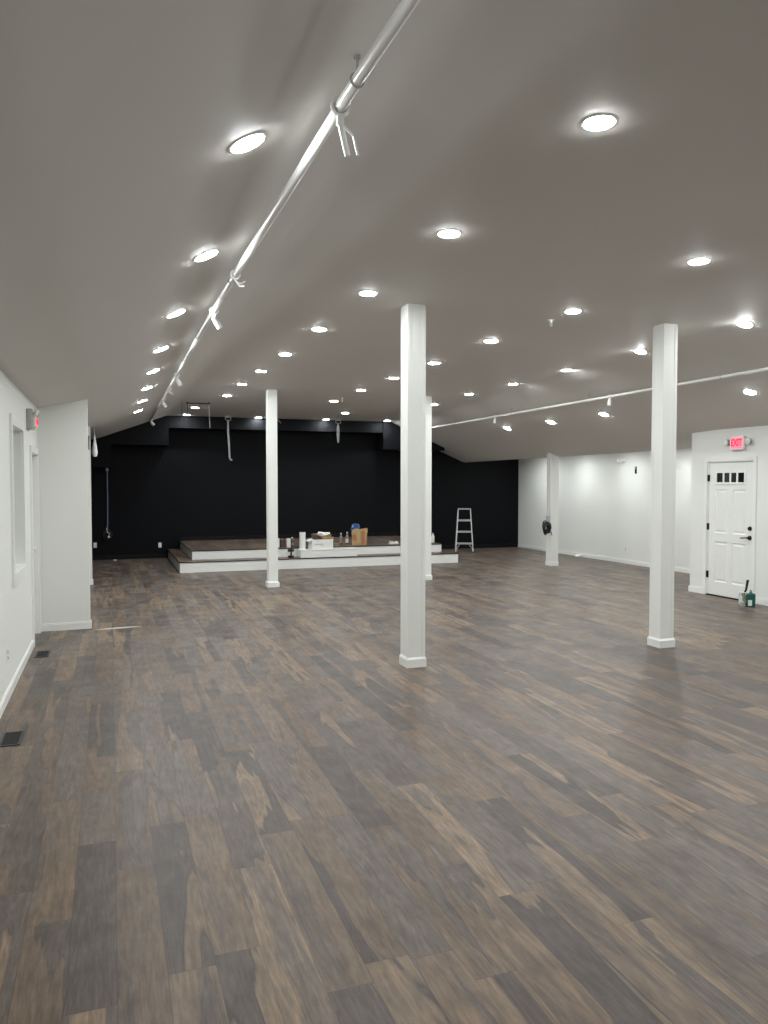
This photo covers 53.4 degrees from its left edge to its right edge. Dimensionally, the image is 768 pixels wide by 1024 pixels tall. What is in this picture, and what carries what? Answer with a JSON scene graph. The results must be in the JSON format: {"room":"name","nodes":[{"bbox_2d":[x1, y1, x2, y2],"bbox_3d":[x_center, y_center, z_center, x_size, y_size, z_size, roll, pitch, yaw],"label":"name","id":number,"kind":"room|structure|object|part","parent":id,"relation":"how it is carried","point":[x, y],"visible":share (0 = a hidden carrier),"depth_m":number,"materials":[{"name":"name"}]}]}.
{"room":"entertainment venue","nodes":[
{"label":"entertainment venue","id":0,"kind":"room"},
{"bbox_2d":[0,370,36,701],"bbox_3d":[-1.988,0.300,3.009,0.150,2.580,12.180,-1,2,-20],"label":"wall","id":1,"kind":"structure","parent":0,"point":[15,602],"depth_m":6.29,"materials":[{"name":"white paint"}]},
{"bbox_2d":[9,413,26,586],"bbox_3d":[-3.340,-0.115,6.824,0.158,1.450,1.000,-1,2,-20],"label":"window","id":2,"kind":"structure","parent":1,"relation":"in","point":[16,425],"depth_m":7.20,"materials":[{"name":"white"}]},
{"bbox_2d":[26,408,39,429],"bbox_3d":[-3.567,-0.940,7.776,0.111,0.200,0.280,-1,2,-20],"label":"exit sign","id":3,"kind":"object","parent":1,"relation":"attached to","point":[31,420],"visible":1,"depth_m":7.65,"materials":[{"name":"grey plastic"}]},
{"bbox_2d":[29,445,41,646],"bbox_3d":[-3.868,0.346,8.305,0.168,2.100,0.870,-1,2,-20],"label":"door","id":4,"kind":"structure","parent":1,"relation":"in","point":[33,451],"depth_m":8.64,"materials":[{"name":"white paint"}]},
{"bbox_2d":[0,579,92,717],"bbox_3d":[-2.378,1.468,5.192,0.554,0.085,16.470,-1,2,-20],"label":"baseboard","id":5,"kind":"structure","parent":1,"relation":"attached to","point":[7,695],"depth_m":7.67,"materials":[{"name":"white wood"}]},
{"bbox_2d":[36,399,89,623],"bbox_3d":[-3.732,0.026,8.911,0.540,2.695,0.120,-1,2,-20],"label":"wall","id":6,"kind":"structure","parent":0,"point":[62,430],"depth_m":8.86,"materials":[{"name":"white paint"}]},
{"bbox_2d":[88,426,91,579],"bbox_3d":[-5.166,-0.110,12.824,0.472,2.680,0.120,-1,2,-20],"label":"wall","id":7,"kind":"structure","parent":0,"point":[89,451],"depth_m":12.85,"materials":[{"name":"white paint"}]},
{"bbox_2d":[91,429,518,555],"bbox_3d":[-1.644,-0.604,18.809,11.440,3.230,0.150,-1,2,-20],"label":"wall","id":8,"kind":"structure","parent":0,"point":[190,486],"depth_m":18.44,"materials":[{"name":"black paint"}]},
{"bbox_2d":[90,434,111,467],"bbox_3d":[-6.382,-1.340,16.690,0.810,0.735,0.600,-1,2,-20],"label":"trim","id":9,"kind":"structure","parent":8,"relation":"attached to","point":[103,459],"depth_m":16.49,"materials":[{"name":"black paint"}]},
{"bbox_2d":[106,468,107,528],"bbox_3d":[-6.191,-0.291,17.101,0.060,1.431,0.036,-1,2,-20],"label":"cable","id":10,"kind":"object","parent":8,"relation":"hanging from","point":[106,468],"visible":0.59,"depth_m":17.08,"materials":[{"name":"blue plastic"}]},
{"bbox_2d":[103,529,112,540],"bbox_3d":[-6.181,0.507,17.096,0.212,0.270,0.069,-1,2,-20],"label":"cable coil","id":11,"kind":"object","parent":8,"relation":"attached to","point":[108,530],"visible":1,"depth_m":17.08,"materials":[{"name":"black rubber"}]},
{"bbox_2d":[111,415,168,445],"bbox_3d":[-5.436,-1.820,17.011,1.200,0.672,0.600,-1,2,-20],"label":"trim","id":12,"kind":"structure","parent":8,"relation":"attached to","point":[145,434],"depth_m":16.78,"materials":[{"name":"black paint"}]},
{"bbox_2d":[169,415,382,433],"bbox_3d":[-2.501,-2.054,18.077,5.050,0.282,0.550,-1,2,-20],"label":"trim","id":13,"kind":"structure","parent":8,"relation":"attached to","point":[175,422],"depth_m":17.85,"materials":[{"name":"black paint"}]},
{"bbox_2d":[181,532,396,540],"bbox_3d":[-2.186,0.593,18.570,5.350,0.086,0.014,-1,2,-20],"label":"trim","id":14,"kind":"structure","parent":8,"relation":"attached to","point":[388,533],"depth_m":18.26,"materials":[{"name":"black wood"}]},
{"bbox_2d":[92,543,517,559],"bbox_3d":[-1.610,0.962,18.791,11.126,0.100,0.014,-1,2,-20],"label":"baseboard","id":15,"kind":"structure","parent":8,"relation":"attached to","point":[136,556],"depth_m":17.53,"materials":[{"name":"black"}]},
{"bbox_2d":[375,421,444,450],"bbox_3d":[0.653,-1.890,19.184,1.630,0.692,0.600,-1,2,-20],"label":"trim","id":16,"kind":"structure","parent":8,"relation":"attached to","point":[390,439],"depth_m":18.73,"materials":[{"name":"black paint"}]},
{"bbox_2d":[0,547,767,1023],"bbox_3d":[1.853,1.428,9.082,11.440,0.120,20.950,-1,2,-20],"label":"floor","id":17,"kind":"structure","parent":0,"point":[227,797],"depth_m":4.02,"materials":[{"name":"brown wood"}]},
{"bbox_2d":[0,730,24,746],"bbox_3d":[-2.484,1.512,5.097,0.130,0.005,0.300,-1,2,-20],"label":"floor vent","id":18,"kind":"object","parent":17,"relation":"in","point":[14,738],"visible":1,"depth_m":5.09,"materials":[{"name":"black metal"}]},
{"bbox_2d":[34,650,50,657],"bbox_3d":[-3.411,1.419,7.631,0.130,0.005,0.300,-1,2,-20],"label":"floor vent","id":19,"kind":"object","parent":17,"relation":"in","point":[39,654],"visible":1,"depth_m":7.61,"materials":[{"name":"black metal"}]},
{"bbox_2d":[265,389,279,587],"bbox_3d":[-1.849,-0.385,12.607,0.198,3.245,0.198,-1,2,-20],"label":"column","id":20,"kind":"structure","parent":17,"relation":"on","point":[271,395],"depth_m":12.54,"materials":[{"name":"white paint"}]},
{"bbox_3d":[-1.849,1.189,12.665,0.198,0.095,0.198,-1,2,-20],"label":"trim","id":21,"kind":"part","parent":20,"relation":"part of","materials":[{"name":"white wood"}]},
{"bbox_2d":[168,536,458,572],"bbox_3d":[-1.681,0.883,17.062,5.868,0.385,3.212,-1,2,-20],"label":"stage","id":22,"kind":"object","parent":17,"relation":"on","point":[241,554],"visible":0.77,"depth_m":15.71,"materials":[{"name":"white wood"}]},
{"bbox_2d":[280,539,284,546],"bbox_3d":[-2.122,0.649,15.969,0.103,0.164,0.103,-1,2,-20],"label":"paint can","id":23,"kind":"object","parent":22,"relation":"on","point":[282,541],"visible":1,"depth_m":15.93,"materials":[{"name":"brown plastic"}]},
{"bbox_2d":[287,538,290,547],"bbox_3d":[-1.981,0.643,15.870,0.086,0.184,0.086,-1,2,-20],"label":"canister","id":24,"kind":"object","parent":22,"relation":"on","point":[288,539],"visible":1,"depth_m":15.83,"materials":[{"name":"white plastic"}]},
{"bbox_2d":[288,549,294,557],"bbox_3d":[-1.872,0.837,15.523,0.170,0.180,0.070,-2,3,-43],"label":"drill","id":25,"kind":"object","parent":22,"relation":"on","point":[289,550],"visible":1,"depth_m":15.49,"materials":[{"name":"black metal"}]},
{"bbox_2d":[297,547,357,557],"bbox_3d":[-1.169,0.836,15.804,1.220,0.161,0.335,-1,2,-20],"label":"box","id":26,"kind":"object","parent":22,"relation":"on","point":[342,551],"visible":0.96,"depth_m":15.65,"materials":[{"name":"white"}]},
{"bbox_2d":[299,532,305,548],"bbox_3d":[-1.667,0.587,15.630,0.124,0.348,0.124,-1,2,-20],"label":"paper roll","id":27,"kind":"object","parent":26,"relation":"on","point":[302,535],"visible":1,"depth_m":15.58,"materials":[{"name":"white paper"}]},
{"bbox_2d":[306,538,332,549],"bbox_3d":[-1.337,0.643,15.737,0.516,0.230,0.282,-1,2,-21],"label":"storage box","id":28,"kind":"object","parent":26,"relation":"on","point":[313,544],"visible":0.97,"depth_m":15.63,"materials":[{"name":"white paper"}]},
{"bbox_2d":[311,533,320,538],"bbox_3d":[-1.401,0.499,15.719,0.227,0.128,0.181,-2,3,-43],"label":"crumpled bag","id":29,"kind":"object","parent":28,"relation":"in","point":[314,535],"visible":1,"depth_m":15.66,"materials":[{"name":"brown plastic"}]},
{"bbox_2d":[318,534,333,539],"bbox_3d":[-1.198,0.512,15.796,0.266,0.146,0.200,-2,3,-37],"label":"cardboard box","id":30,"kind":"object","parent":28,"relation":"on","point":[328,535],"visible":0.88,"depth_m":15.71,"materials":[{"name":"brown cardboard"}]},
{"bbox_2d":[317,532,329,535],"bbox_3d":[-1.270,0.450,15.750,0.322,0.094,0.194,-1,2,-20],"label":"crumpled paper","id":31,"kind":"object","parent":30,"relation":"on","point":[318,533],"visible":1,"depth_m":15.70,"materials":[{"name":"white paper"}]},
{"bbox_2d":[339,533,342,544],"bbox_3d":[-0.938,0.582,16.634,0.071,0.250,0.071,-1,2,-20],"label":"bottle","id":32,"kind":"object","parent":22,"relation":"on","point":[340,537],"visible":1,"depth_m":16.61,"materials":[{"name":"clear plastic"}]},
{"bbox_2d":[345,532,348,543],"bbox_3d":[-0.806,0.570,16.681,0.071,0.270,0.071,-1,2,-20],"label":"bottle","id":33,"kind":"object","parent":22,"relation":"on","point":[347,536],"visible":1,"depth_m":16.66,"materials":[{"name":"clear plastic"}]},
{"bbox_2d":[351,528,367,544],"bbox_3d":[-0.530,0.526,16.610,0.354,0.370,0.235,0,2,0],"label":"paper bag","id":34,"kind":"object","parent":22,"relation":"on","point":[359,536],"visible":0.99,"depth_m":16.50,"materials":[{"name":"brown paper"}]},
{"bbox_2d":[350,523,359,529],"bbox_3d":[-0.621,0.347,16.567,0.232,0.204,0.141,-1,2,-20],"label":"plastic film","id":35,"kind":"object","parent":34,"relation":"in","point":[354,526],"visible":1,"depth_m":16.53,"materials":[{"name":"blue plastic"}]},
{"bbox_2d":[357,532,359,542],"bbox_3d":[-0.547,0.542,16.497,0.075,0.240,0.004,0,2,0],"label":"print","id":36,"kind":"object","parent":34,"relation":"attached to","point":[358,533],"depth_m":16.50},
{"bbox_2d":[361,531,364,543],"bbox_3d":[-0.452,0.547,16.495,0.075,0.270,0.004,0,2,0],"label":"print","id":37,"kind":"object","parent":34,"relation":"attached to","point":[362,532],"depth_m":16.49},
{"bbox_2d":[399,303,426,667],"bbox_3d":[0.270,-0.232,7.106,0.198,3.344,0.198,-1,2,-20],"label":"column","id":38,"kind":"structure","parent":17,"relation":"on","point":[413,316],"depth_m":7.04,"materials":[{"name":"white paint"}]},
{"bbox_3d":[0.270,1.391,7.166,0.198,0.095,0.198,-1,2,-20],"label":"trim","id":39,"kind":"part","parent":38,"relation":"part of","materials":[{"name":"white wood"}]},
{"bbox_2d":[425,396,431,579],"bbox_3d":[0.729,-0.419,13.548,0.198,3.245,0.198,-1,2,-20],"label":"column","id":40,"kind":"structure","parent":17,"relation":"on","point":[428,576],"depth_m":13.48,"materials":[{"name":"white paint"}]},
{"bbox_3d":[0.729,1.155,13.606,0.198,0.095,0.198,-1,2,-20],"label":"trim","id":41,"kind":"part","parent":40,"relation":"part of","materials":[{"name":"white wood"}]},
{"bbox_2d":[454,508,473,552],"bbox_3d":[2.014,0.453,19.187,0.474,1.090,0.604,0,2,4],"label":"step ladder","id":42,"kind":"object","parent":17,"relation":"on","point":[470,519],"visible":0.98,"depth_m":19.01,"materials":[{"name":"silver metal"}]},
{"bbox_3d":[1.819,0.466,19.043,0.088,1.074,0.277,0,2,4],"label":"rail","id":43,"kind":"part","parent":42,"relation":"part of","materials":[{"name":"silver metal"}]},
{"bbox_3d":[2.184,0.467,19.014,0.040,1.074,0.290,0,2,-12],"label":"rail","id":44,"kind":"part","parent":42,"relation":"part of","materials":[{"name":"silver metal"}]},
{"bbox_2d":[545,453,558,565],"bbox_3d":[3.504,-0.050,15.903,0.198,2.336,0.198,-1,2,-20],"label":"column","id":45,"kind":"structure","parent":17,"relation":"on","point":[551,540],"depth_m":15.83,"materials":[{"name":"white paint"}]},
{"bbox_2d":[542,520,551,534],"bbox_3d":[3.358,0.328,15.754,0.217,0.313,0.117,-1,2,-20],"label":"cable coil","id":46,"kind":"object","parent":45,"relation":"hanging from","point":[546,526],"visible":1,"depth_m":15.73,"materials":[{"name":"black rubber"}]},
{"bbox_2d":[546,453,549,521],"bbox_3d":[3.400,-0.514,15.822,0.065,1.428,0.070,-1,2,-20],"label":"conduit","id":47,"kind":"object","parent":45,"relation":"attached to","point":[548,516],"visible":1,"depth_m":15.80,"materials":[{"name":"white"}]},
{"bbox_3d":[3.504,1.069,15.944,0.198,0.095,0.198,-1,2,-20],"label":"trim","id":48,"kind":"part","parent":45,"relation":"part of","materials":[{"name":"white wood"}]},
{"bbox_2d":[647,323,677,647],"bbox_3d":[2.910,-0.264,7.963,0.198,3.344,0.198,-1,2,-20],"label":"column","id":49,"kind":"structure","parent":17,"relation":"on","point":[665,335],"depth_m":7.90,"materials":[{"name":"white paint"}]},
{"bbox_3d":[2.910,1.360,8.023,0.198,0.095,0.198,-1,2,-20],"label":"trim","id":50,"kind":"part","parent":49,"relation":"part of","materials":[{"name":"white wood"}]},
{"bbox_2d":[738,591,745,606],"bbox_3d":[4.986,1.211,10.635,0.094,0.200,0.094,-1,2,-20],"label":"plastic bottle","id":51,"kind":"object","parent":17,"relation":"on","point":[742,596],"visible":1,"depth_m":10.60,"materials":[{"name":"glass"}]},
{"bbox_2d":[744,580,748,592],"bbox_3d":[5.021,1.086,10.607,0.087,0.294,0.036,1,2,19],"label":"brush","id":52,"kind":"object","parent":51,"relation":"in","point":[747,581],"visible":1,"depth_m":10.59,"materials":[{"name":"black metal"}]},
{"bbox_2d":[746,590,755,606],"bbox_3d":[5.079,1.194,10.582,0.104,0.238,0.092,0,2,9],"label":"container","id":53,"kind":"object","parent":17,"relation":"on","point":[750,597],"visible":1,"depth_m":10.54,"materials":[{"name":"teal plastic"}]},
{"bbox_2d":[0,0,767,461],"bbox_3d":[1.879,-1.635,8.899,11.440,1.485,21.100,-1,2,-20],"label":"ceiling","id":54,"kind":"structure","parent":0,"point":[119,119],"depth_m":4.08,"materials":[{"name":"paint"}]},
{"bbox_2d":[92,428,97,456],"bbox_3d":[-5.056,-1.217,13.343,0.100,0.510,0.098,-1,2,-20],"label":"wire bundle","id":55,"kind":"object","parent":54,"relation":"hanging from","point":[94,446],"visible":1,"depth_m":13.32,"materials":[{"name":"grey"}]},
{"bbox_2d":[153,346,168,352],"bbox_3d":[-2.151,-1.572,7.365,0.158,0.074,0.172,-1,2,-24],"label":"recessed light","id":56,"kind":"object","parent":54,"relation":"in","point":[164,347],"visible":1,"depth_m":7.32,"materials":[{"name":"white plastic"}]},
{"bbox_2d":[166,309,185,317],"bbox_3d":[-1.607,-1.537,5.899,0.158,0.076,0.172,-1,2,-24],"label":"recessed light","id":57,"kind":"object","parent":54,"relation":"in","point":[178,312],"visible":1,"depth_m":5.87,"materials":[{"name":"white plastic"}]},
{"bbox_2d":[181,402,209,425],"bbox_3d":[-3.531,-1.819,14.344,0.529,0.482,0.044,-1,2,-20],"label":"bar","id":58,"kind":"object","parent":54,"relation":"hanging from","point":[187,403],"visible":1,"depth_m":14.36,"materials":[{"name":"black metal"}]},
{"bbox_2d":[192,249,219,261],"bbox_3d":[-1.046,-1.509,4.486,0.158,0.076,0.172,-1,2,-24],"label":"recessed light","id":59,"kind":"object","parent":54,"relation":"in","point":[210,253],"visible":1,"depth_m":4.46,"materials":[{"name":"white plastic"}]},
{"bbox_2d":[225,415,231,460],"bbox_3d":[-3.463,-1.645,17.031,0.160,1.011,0.042,-1,2,-20],"label":"strap","id":60,"kind":"object","parent":54,"relation":"hanging from","point":[226,416],"visible":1,"depth_m":17.01,"materials":[{"name":"grey fabric"}]},
{"bbox_2d":[227,131,266,153],"bbox_3d":[-0.535,-1.442,2.979,0.158,0.076,0.172,-1,2,-24],"label":"recessed light","id":61,"kind":"object","parent":54,"relation":"in","point":[249,141],"visible":1,"depth_m":2.96,"materials":[{"name":"white plastic"}]},
{"bbox_2d":[278,353,291,355],"bbox_3d":[-1.215,-1.935,9.374,0.172,0.015,0.172,-1,2,-20],"label":"recessed light","id":62,"kind":"object","parent":54,"relation":"in","point":[283,354],"visible":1,"depth_m":9.35,"materials":[{"name":"white plastic"}]},
{"bbox_2d":[150,0,419,421],"bbox_3d":[-1.764,-1.662,7.305,0.114,0.171,20.150,-1,2,-20],"label":"ceiling pipe","id":63,"kind":"object","parent":54,"relation":"hanging from","point":[405,8],"depth_m":3.03,"materials":[{"name":"white metal"}]},
{"bbox_2d":[174,372,182,385],"bbox_3d":[-2.605,-1.688,9.703,0.049,0.183,0.121,2,3,36],"label":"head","id":64,"kind":"object","parent":63,"relation":"hanging from","point":[178,381],"visible":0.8,"depth_m":9.68},
{"bbox_2d":[209,306,221,328],"bbox_3d":[-1.343,-1.559,6.139,0.042,0.179,0.124,2,3,43],"label":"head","id":65,"kind":"object","parent":63,"relation":"hanging from","point":[216,322],"visible":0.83,"depth_m":6.12},
{"bbox_3d":[-0.975,-1.552,5.088,0.108,0.112,0.053,-1,2,-20],"label":"pipe bracket","id":66,"kind":"part","parent":63,"relation":"part of","materials":[{"name":"white metal"}]},
{"bbox_3d":[-0.961,-1.522,5.094,0.078,0.052,0.052,-1,2,-20],"label":"bracket arm","id":67,"kind":"part","parent":63,"relation":"part of","materials":[{"name":"white metal"}]},
{"bbox_2d":[330,97,358,156],"bbox_3d":[-0.138,-1.424,2.832,0.131,0.207,0.036,-2,3,-40],"label":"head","id":68,"kind":"object","parent":63,"relation":"hanging from","point":[339,116],"visible":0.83,"depth_m":2.81},
{"bbox_3d":[-0.125,-1.389,2.854,0.010,0.089,0.086,2,3,42],"label":"yoke arm","id":69,"kind":"part","parent":68,"relation":"part of","materials":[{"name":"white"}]},
{"bbox_2d":[311,327,326,330],"bbox_3d":[-0.679,-1.908,7.983,0.172,0.015,0.172,-1,2,-20],"label":"recessed light","id":70,"kind":"object","parent":54,"relation":"in","point":[314,328],"visible":1,"depth_m":7.95,"materials":[{"name":"white plastic"}]},
{"bbox_2d":[335,419,340,442],"bbox_3d":[-1.069,-1.900,17.878,0.146,0.562,0.072,-1,2,-20],"label":"strap","id":71,"kind":"object","parent":54,"relation":"hanging from","point":[338,430],"visible":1,"depth_m":17.85,"materials":[{"name":"grey plastic"}]},
{"bbox_2d":[358,291,377,295],"bbox_3d":[-0.138,-1.878,6.569,0.172,0.015,0.172,-1,2,-20],"label":"recessed light","id":72,"kind":"object","parent":54,"relation":"in","point":[364,293],"visible":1,"depth_m":6.54,"materials":[{"name":"white plastic"}]},
{"bbox_2d":[436,229,461,237],"bbox_3d":[0.426,-1.821,5.001,0.172,0.015,0.172,-1,2,-20],"label":"recessed light","id":73,"kind":"object","parent":54,"relation":"in","point":[446,233],"visible":1,"depth_m":4.97,"materials":[{"name":"white plastic"}]},
{"bbox_2d":[484,339,498,342],"bbox_3d":[1.212,-1.933,8.652,0.172,0.015,0.172,-1,2,-20],"label":"recessed light","id":74,"kind":"object","parent":54,"relation":"in","point":[491,340],"visible":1,"depth_m":8.63,"materials":[{"name":"white plastic"}]},
{"bbox_2d":[564,309,581,313],"bbox_3d":[1.794,-1.903,7.253,0.172,0.015,0.172,-1,2,-20],"label":"recessed light","id":75,"kind":"object","parent":54,"relation":"in","point":[571,311],"visible":1,"depth_m":7.22,"materials":[{"name":"white plastic"}]},
{"bbox_2d":[580,113,618,130],"bbox_3d":[0.975,-1.765,3.464,0.172,0.015,0.172,-1,2,-20],"label":"recessed light","id":76,"kind":"object","parent":54,"relation":"in","point":[599,121],"visible":1,"depth_m":3.45,"materials":[{"name":"white plastic"}]},
{"bbox_2d":[432,366,767,428],"bbox_3d":[4.075,-1.641,8.754,0.050,0.165,18.950,-1,2,-20],"label":"ceiling pipe","id":77,"kind":"object","parent":54,"relation":"hanging from","point":[721,376],"visible":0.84,"depth_m":10.88,"materials":[{"name":"white metal"}]},
{"bbox_2d":[607,394,610,405],"bbox_3d":[3.264,-1.616,11.042,0.078,0.173,0.048,-2,3,-37],"label":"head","id":78,"kind":"object","parent":77,"relation":"hanging from","point":[609,399],"visible":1,"depth_m":11.02},
{"bbox_2d":[599,412,608,415],"bbox_3d":[3.532,-1.573,12.265,0.162,0.064,0.171,-1,2,-24],"label":"recessed light","id":79,"kind":"object","parent":54,"relation":"in","point":[600,413],"visible":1,"depth_m":12.23,"materials":[{"name":"white plastic"}]},
{"bbox_2d":[635,349,646,353],"bbox_3d":[3.110,-1.955,9.278,0.164,0.057,0.171,-1,2,-24],"label":"recessed light","id":80,"kind":"object","parent":54,"relation":"in","point":[642,351],"visible":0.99,"depth_m":9.26,"materials":[{"name":"white plastic"}]},
{"bbox_2d":[687,258,710,264],"bbox_3d":[2.318,-1.844,5.624,0.172,0.015,0.172,-1,2,-20],"label":"recessed light","id":81,"kind":"object","parent":54,"relation":"in","point":[696,261],"visible":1,"depth_m":5.60,"materials":[{"name":"white plastic"}]},
{"bbox_2d":[737,321,753,327],"bbox_3d":[3.673,-1.913,7.772,0.164,0.058,0.171,-1,2,-15],"label":"recessed light","id":82,"kind":"object","parent":54,"relation":"in","point":[746,324],"visible":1,"depth_m":7.76,"materials":[{"name":"white plastic"}]},
{"bbox_2d":[743,390,756,394],"bbox_3d":[4.586,-1.504,9.571,0.164,0.057,0.171,-1,2,-24],"label":"recessed light","id":83,"kind":"object","parent":54,"relation":"in","point":[752,392],"visible":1,"depth_m":9.55,"materials":[{"name":"white plastic"}]},
{"bbox_2d":[518,448,691,568],"bbox_3d":[5.122,-0.113,16.665,0.150,2.405,8.470,-1,2,-20],"label":"wall","id":84,"kind":"structure","parent":0,"point":[605,506],"depth_m":17.04,"materials":[{"name":"white paint"}]},
{"bbox_2d":[518,544,689,572],"bbox_3d":[5.047,1.048,16.673,0.014,0.085,8.456,-1,2,-20],"label":"baseboard","id":85,"kind":"structure","parent":84,"relation":"attached to","point":[678,569],"depth_m":17.02,"materials":[{"name":"white wood"}]},
{"bbox_2d":[616,459,624,463],"bbox_3d":[5.069,-1.090,16.382,0.115,0.102,0.226,-1,2,-20],"label":"emergency light","id":86,"kind":"object","parent":84,"relation":"attached to","point":[618,460],"visible":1,"depth_m":16.30,"materials":[{"name":"white plastic"}]},
{"bbox_2d":[690,425,767,598],"bbox_3d":[7.804,0.196,6.584,1.880,2.527,12.330,-1,2,-20],"label":"wall","id":87,"kind":"structure","parent":0,"point":[706,444],"depth_m":11.39,"materials":[{"name":"white paint"}]},
{"bbox_2d":[688,585,767,605],"bbox_3d":[6.910,1.422,6.317,0.014,0.095,12.344,-1,2,-20],"label":"baseboard","id":88,"kind":"structure","parent":87,"relation":"attached to","point":[762,601],"depth_m":10.86,"materials":[{"name":"white wood"}]},
{"bbox_2d":[702,456,756,599],"bbox_3d":[5.148,0.237,11.337,0.169,2.095,1.010,-1,2,-20],"label":"door","id":89,"kind":"structure","parent":87,"relation":"in","point":[729,522],"depth_m":11.33,"materials":[{"name":"white paint"}]},
{"bbox_3d":[5.056,-0.516,11.493,0.005,0.140,0.116,-1,2,-20],"label":"pane","id":90,"kind":"part","parent":89,"relation":"part of","materials":[{"name":"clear glass"}]},
{"bbox_3d":[5.104,-0.511,11.361,0.005,0.140,0.100,-1,2,-20],"label":"pane","id":91,"kind":"part","parent":89,"relation":"part of","materials":[{"name":"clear glass"}]},
{"bbox_3d":[5.148,-0.507,11.236,0.005,0.140,0.100,-1,2,-20],"label":"pane","id":92,"kind":"part","parent":89,"relation":"part of","materials":[{"name":"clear glass"}]},
{"bbox_3d":[5.195,-0.502,11.104,0.005,0.140,0.116,-1,2,-20],"label":"pane","id":93,"kind":"part","parent":89,"relation":"part of","materials":[{"name":"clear glass"}]},
{"bbox_2d":[723,436,751,449],"bbox_3d":[5.137,-1.002,11.104,0.079,0.200,0.516,-1,2,-20],"label":"exit sign","id":94,"kind":"object","parent":87,"relation":"attached to","point":[735,442],"visible":1,"depth_m":11.07,"materials":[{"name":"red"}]},
{"bbox_2d":[723,439,729,445],"bbox_3d":[5.074,-1.024,11.281,0.079,0.108,0.139,-1,2,-20],"label":"lamp","id":95,"kind":"object","parent":94,"relation":"attached to","point":[726,442],"depth_m":11.27,"materials":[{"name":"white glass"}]},
{"bbox_2d":[744,437,751,444],"bbox_3d":[5.204,-1.011,10.928,0.059,0.108,0.136,-1,2,-28],"label":"lamp","id":96,"kind":"object","parent":94,"relation":"attached to","point":[747,441],"depth_m":10.89,"materials":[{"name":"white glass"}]}
]}

